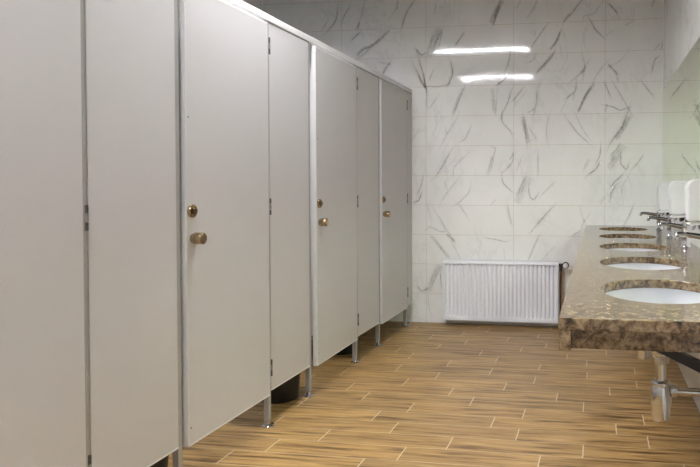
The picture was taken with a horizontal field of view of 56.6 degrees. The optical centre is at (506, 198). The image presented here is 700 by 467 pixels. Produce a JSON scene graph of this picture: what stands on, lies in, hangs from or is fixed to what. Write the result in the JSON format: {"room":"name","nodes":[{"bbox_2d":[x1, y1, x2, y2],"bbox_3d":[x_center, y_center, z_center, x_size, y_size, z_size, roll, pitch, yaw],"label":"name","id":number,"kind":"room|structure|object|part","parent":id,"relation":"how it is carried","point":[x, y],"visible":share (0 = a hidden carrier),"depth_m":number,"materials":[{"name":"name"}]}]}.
{"room":"public restroom","nodes":[
{"label":"public restroom","id":0,"kind":"room"},
{"bbox_2d":[168,321,699,466],"bbox_3d":[-1.145,1.198,2.005,3.950,0.001,7.322,0,1,8],"label":"floor","id":1,"kind":"structure","parent":0,"point":[432,394],"depth_m":3.38,"materials":[{"name":"brown wood"}]},
{"bbox_2d":[82,0,181,466],"bbox_3d":[-1.368,0.151,2.276,0.064,2.081,0.531,0,1,8],"label":"panel","id":2,"kind":"object","parent":1,"relation":"on","point":[131,55],"visible":0.92,"depth_m":2.26,"materials":[{"name":"laminate"}]},
{"bbox_2d":[0,0,91,466],"bbox_3d":[-1.412,0.086,1.709,0.078,1.900,0.664,0,1,8],"label":"door","id":3,"kind":"structure","parent":2,"relation":"attached to","point":[44,223],"depth_m":1.86,"materials":[{"name":"grey laminate"}]},
{"bbox_3d":[-1.404,0.149,2.044,0.028,2.069,0.025,0,1,8],"label":"post","id":4,"kind":"part","parent":2,"relation":"part of","materials":[{"name":"metal"}]},
{"bbox_3d":[-1.337,0.141,2.499,0.028,2.069,0.025,0,1,8],"label":"post","id":5,"kind":"part","parent":2,"relation":"part of","materials":[{"name":"metal"}]},
{"bbox_2d":[150,455,168,466],"bbox_3d":[-1.487,1.041,2.498,0.254,0.292,0.254,0,1,8],"label":"waste bin","id":6,"kind":"object","parent":1,"relation":"on","point":[163,462],"visible":0.02,"depth_m":2.48,"materials":[{"name":"black plastic"}]},
{"bbox_2d":[262,373,299,403],"bbox_3d":[-1.323,1.020,3.620,0.254,0.292,0.254,0,1,8],"label":"waste bin","id":7,"kind":"object","parent":1,"relation":"on","point":[288,391],"visible":0.22,"depth_m":3.54,"materials":[{"name":"black plastic"}]},
{"bbox_2d":[262,20,314,427],"bbox_3d":[-1.201,0.130,3.417,0.064,2.081,0.531,0,1,8],"label":"panel","id":8,"kind":"object","parent":1,"relation":"on","point":[289,56],"visible":0.92,"depth_m":3.39,"materials":[{"name":"laminate"}]},
{"bbox_2d":[178,0,272,446],"bbox_3d":[-1.246,0.065,2.850,0.078,1.900,0.664,0,1,8],"label":"door","id":9,"kind":"structure","parent":8,"relation":"attached to","point":[224,49],"depth_m":2.77,"materials":[{"name":"laminate"}]},
{"bbox_3d":[-1.275,0.164,2.561,0.050,0.049,0.049,0,1,8],"label":"door knob","id":10,"kind":"part","parent":9,"relation":"part of","materials":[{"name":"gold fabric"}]},
{"bbox_3d":[-1.250,0.164,2.557,0.002,0.039,0.039,0,1,8],"label":"knob","id":11,"kind":"part","parent":9,"relation":"part of","materials":[{"name":"gold metal"}]},
{"bbox_3d":[-1.238,0.128,3.185,0.028,2.069,0.025,0,1,8],"label":"post","id":12,"kind":"part","parent":8,"relation":"part of","materials":[{"name":"metal"}]},
{"bbox_3d":[-1.171,0.119,3.640,0.028,2.069,0.025,0,1,8],"label":"post","id":13,"kind":"part","parent":8,"relation":"part of","materials":[{"name":"metal"}]},
{"bbox_2d":[223,0,411,93],"bbox_3d":[-1.189,-0.930,3.478,0.034,0.036,4.338,0,1,8],"label":"headrail","id":14,"kind":"object","parent":8,"relation":"on","point":[240,4],"visible":0.93,"depth_m":3.58,"materials":[{"name":"silver metal"}]},
{"bbox_2d":[335,340,357,354],"bbox_3d":[-1.225,1.001,4.642,0.254,0.292,0.254,0,1,8],"label":"waste bin","id":15,"kind":"object","parent":1,"relation":"on","point":[348,350],"visible":0.06,"depth_m":4.55,"materials":[{"name":"black plastic"}]},
{"bbox_2d":[351,65,381,363],"bbox_3d":[-1.033,0.108,4.571,0.064,2.081,0.531,0,1,8],"label":"panel","id":16,"kind":"object","parent":1,"relation":"on","point":[368,209],"visible":0.89,"depth_m":4.55,"materials":[{"name":"laminate"}]},
{"bbox_2d":[311,46,358,365],"bbox_3d":[-1.074,0.043,4.004,0.078,1.900,0.664,0,1,8],"label":"door","id":17,"kind":"structure","parent":16,"relation":"attached to","point":[334,81],"depth_m":3.92,"materials":[{"name":"grey laminate"}]},
{"bbox_3d":[-1.099,0.142,3.715,0.050,0.049,0.049,0,1,8],"label":"door knob","id":18,"kind":"part","parent":17,"relation":"part of","materials":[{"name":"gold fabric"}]},
{"bbox_3d":[-1.069,0.106,4.339,0.028,2.069,0.025,0,1,8],"label":"post","id":19,"kind":"part","parent":16,"relation":"part of","materials":[{"name":"metal"}]},
{"bbox_3d":[-1.002,0.098,4.795,0.028,2.069,0.025,0,1,8],"label":"post","id":20,"kind":"part","parent":16,"relation":"part of","materials":[{"name":"metal"}]},
{"bbox_2d":[402,90,411,326],"bbox_3d":[-0.890,0.089,5.544,0.062,2.081,0.202,0,1,8],"label":"panel","id":21,"kind":"object","parent":1,"relation":"on","point":[409,96],"visible":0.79,"depth_m":5.56,"materials":[{"name":"laminate"}]},
{"bbox_2d":[379,79,407,323],"bbox_3d":[-0.912,0.022,5.140,0.078,1.900,0.664,0,1,8],"label":"door","id":22,"kind":"structure","parent":21,"relation":"attached to","point":[393,102],"depth_m":5.08,"materials":[{"name":"grey laminate"}]},
{"bbox_3d":[-0.941,0.121,4.851,0.050,0.049,0.049,0,1,8],"label":"door knob","id":23,"kind":"part","parent":22,"relation":"part of","materials":[{"name":"gold metal"}]},
{"bbox_3d":[-0.903,0.085,5.475,0.028,2.069,0.025,0,1,8],"label":"post","id":24,"kind":"part","parent":21,"relation":"part of","materials":[{"name":"metal"}]},
{"bbox_2d":[242,0,663,326],"bbox_3d":[-0.610,-0.431,5.596,3.962,3.120,0.002,0,1,8],"label":"wall","id":25,"kind":"structure","parent":0,"point":[535,123],"depth_m":5.50,"materials":[{"name":"tile"}]},
{"bbox_2d":[443,259,568,323],"bbox_3d":[-0.011,0.815,5.464,1.116,0.538,0.136,0,1,8],"label":"radiator","id":26,"kind":"object","parent":25,"relation":"attached to","point":[522,291],"visible":0.99,"depth_m":5.44,"materials":[{"name":"white metal"}]},
{"bbox_2d":[444,259,558,261],"bbox_3d":[-0.056,0.548,5.467,1.022,0.004,0.065,0,1,8],"label":"grille","id":27,"kind":"object","parent":26,"relation":"attached to","point":[445,260],"depth_m":5.47,"materials":[{"name":"white metal"}]},
{"bbox_2d":[663,0,699,411],"bbox_3d":[0.819,-0.359,1.751,0.001,3.120,7.200,0,1,8],"label":"wall","id":28,"kind":"structure","parent":0,"point":[681,17],"depth_m":4.16,"materials":[{"name":"tile"}]},
{"bbox_2d":[559,225,699,352],"bbox_3d":[0.735,0.311,3.454,0.652,0.083,3.878,0,1,8],"label":"countertop","id":29,"kind":"structure","parent":28,"relation":"attached to","point":[589,318],"depth_m":1.91,"materials":[{"name":"brown stone"}]},
{"bbox_2d":[610,248,658,250],"bbox_3d":[0.708,0.385,3.464,0.434,0.168,0.524,0,1,8],"label":"basin","id":30,"kind":"object","parent":29,"relation":"in","point":[621,249],"visible":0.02,"depth_m":3.69,"materials":[{"name":"white ceramic"}]},
{"bbox_2d":[606,263,680,269],"bbox_3d":[0.602,0.398,2.736,0.434,0.168,0.524,0,1,8],"label":"basin","id":31,"kind":"object","parent":29,"relation":"in","point":[640,266],"visible":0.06,"depth_m":2.96,"materials":[{"name":"white ceramic"}]},
{"bbox_2d":[637,351,650,359],"bbox_3d":[0.763,0.597,2.717,0.385,0.229,0.068,0,1,8],"label":"trap","id":32,"kind":"object","parent":31,"relation":"attached to","point":[643,355],"visible":0.16,"depth_m":2.72,"materials":[{"name":"silver metal"}]},
{"bbox_2d":[639,210,662,229],"bbox_3d":[1.141,0.149,4.882,0.194,0.186,0.058,0,1,8],"label":"tap","id":33,"kind":"object","parent":29,"relation":"on","point":[657,213],"visible":0.78,"depth_m":4.87,"materials":[{"name":"silver metal"}]},
{"bbox_3d":[1.119,0.123,4.885,0.145,0.041,0.031,0,1,8],"label":"spout","id":34,"kind":"part","parent":33,"relation":"part of","materials":[{"name":"silver metal"}]},
{"bbox_2d":[605,288,699,352],"bbox_3d":[0.496,0.412,2.009,0.434,0.168,0.524,0,1,8],"label":"basin","id":35,"kind":"object","parent":29,"relation":"in","point":[648,295],"visible":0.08,"depth_m":2.23,"materials":[{"name":"white ceramic"}]},
{"bbox_2d":[650,351,699,422],"bbox_3d":[0.657,0.611,1.990,0.385,0.229,0.068,0,1,8],"label":"trap","id":36,"kind":"object","parent":35,"relation":"attached to","point":[662,390],"visible":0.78,"depth_m":1.99,"materials":[{"name":"silver metal"}]},
{"bbox_2d":[647,213,673,236],"bbox_3d":[1.035,0.163,4.155,0.194,0.186,0.058,0,1,8],"label":"tap","id":37,"kind":"object","parent":29,"relation":"on","point":[670,230],"visible":0.8,"depth_m":4.14,"materials":[{"name":"silver metal"}]},
{"bbox_3d":[1.013,0.137,4.157,0.145,0.041,0.031,0,1,8],"label":"spout","id":38,"kind":"part","parent":37,"relation":"part of","materials":[{"name":"silver metal"}]},
{"bbox_2d":[657,217,690,247],"bbox_3d":[0.928,0.177,3.428,0.194,0.186,0.058,0,1,8],"label":"tap","id":39,"kind":"object","parent":29,"relation":"on","point":[685,227],"visible":0.91,"depth_m":3.41,"materials":[{"name":"silver metal"}]},
{"bbox_3d":[0.906,0.151,3.430,0.145,0.041,0.031,0,1,8],"label":"spout","id":40,"kind":"part","parent":39,"relation":"part of","materials":[{"name":"silver metal"}]},
{"bbox_2d":[673,231,699,239],"bbox_3d":[0.822,0.191,2.700,0.194,0.186,0.058,0,1,8],"label":"tap","id":41,"kind":"object","parent":29,"relation":"on","point":[676,235],"visible":1,"depth_m":2.69,"materials":[{"name":"silver metal"}]},
{"bbox_2d":[656,351,699,372],"bbox_3d":[0.503,0.518,1.687,0.600,0.368,0.040,0,1,8],"label":"bracket","id":42,"kind":"object","parent":28,"relation":"attached to","point":[688,360],"visible":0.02,"depth_m":1.67,"materials":[{"name":"black metal"}]},
{"bbox_2d":[662,37,699,221],"bbox_3d":[1.046,-0.367,3.334,0.004,1.037,3.998,0,1,8],"label":"wall mirror","id":43,"kind":"object","parent":28,"relation":"attached to","point":[681,95],"visible":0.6,"depth_m":4.06,"materials":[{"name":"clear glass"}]},
{"bbox_2d":[657,182,670,215],"bbox_3d":[1.154,0.002,4.503,0.118,0.250,0.110,0,1,8],"label":"soap dispenser","id":44,"kind":"object","parent":43,"relation":"attached to","point":[662,188],"visible":0.7,"depth_m":4.45,"materials":[{"name":"white plastic"}]},
{"bbox_2d":[668,181,687,221],"bbox_3d":[1.048,0.016,3.776,0.118,0.250,0.110,0,1,8],"label":"soap dispenser","id":45,"kind":"object","parent":43,"relation":"attached to","point":[676,189],"visible":0.83,"depth_m":3.73,"materials":[{"name":"white plastic"}]},
{"bbox_2d":[669,214,685,217],"bbox_3d":[1.052,0.105,3.777,0.111,0.024,0.100,0,1,8],"label":"tray","id":46,"kind":"object","parent":45,"relation":"on","point":[673,215],"depth_m":3.73,"materials":[{"name":"white plastic"}]},
{"bbox_2d":[685,179,699,229],"bbox_3d":[0.942,0.030,3.049,0.118,0.250,0.110,0,1,8],"label":"soap dispenser","id":47,"kind":"object","parent":43,"relation":"attached to","point":[692,188],"visible":1,"depth_m":3.00,"materials":[{"name":"white plastic"}]},
{"bbox_2d":[686,221,699,225],"bbox_3d":[0.946,0.119,3.050,0.111,0.024,0.100,0,1,8],"label":"tray","id":48,"kind":"object","parent":47,"relation":"on","point":[692,223],"depth_m":3.01,"materials":[{"name":"white plastic"}]},
{"label":"wall","id":49,"kind":"structure","parent":0,"visible":0},
{"bbox_2d":[310,67,312,335],"bbox_3d":[-1.923,0.023,4.462,1.695,1.895,0.012,0,1,8],"label":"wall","id":50,"kind":"structure","parent":49,"relation":"attached to","point":[310,67],"depth_m":4.38,"materials":[{"name":"laminate"}]}
]}

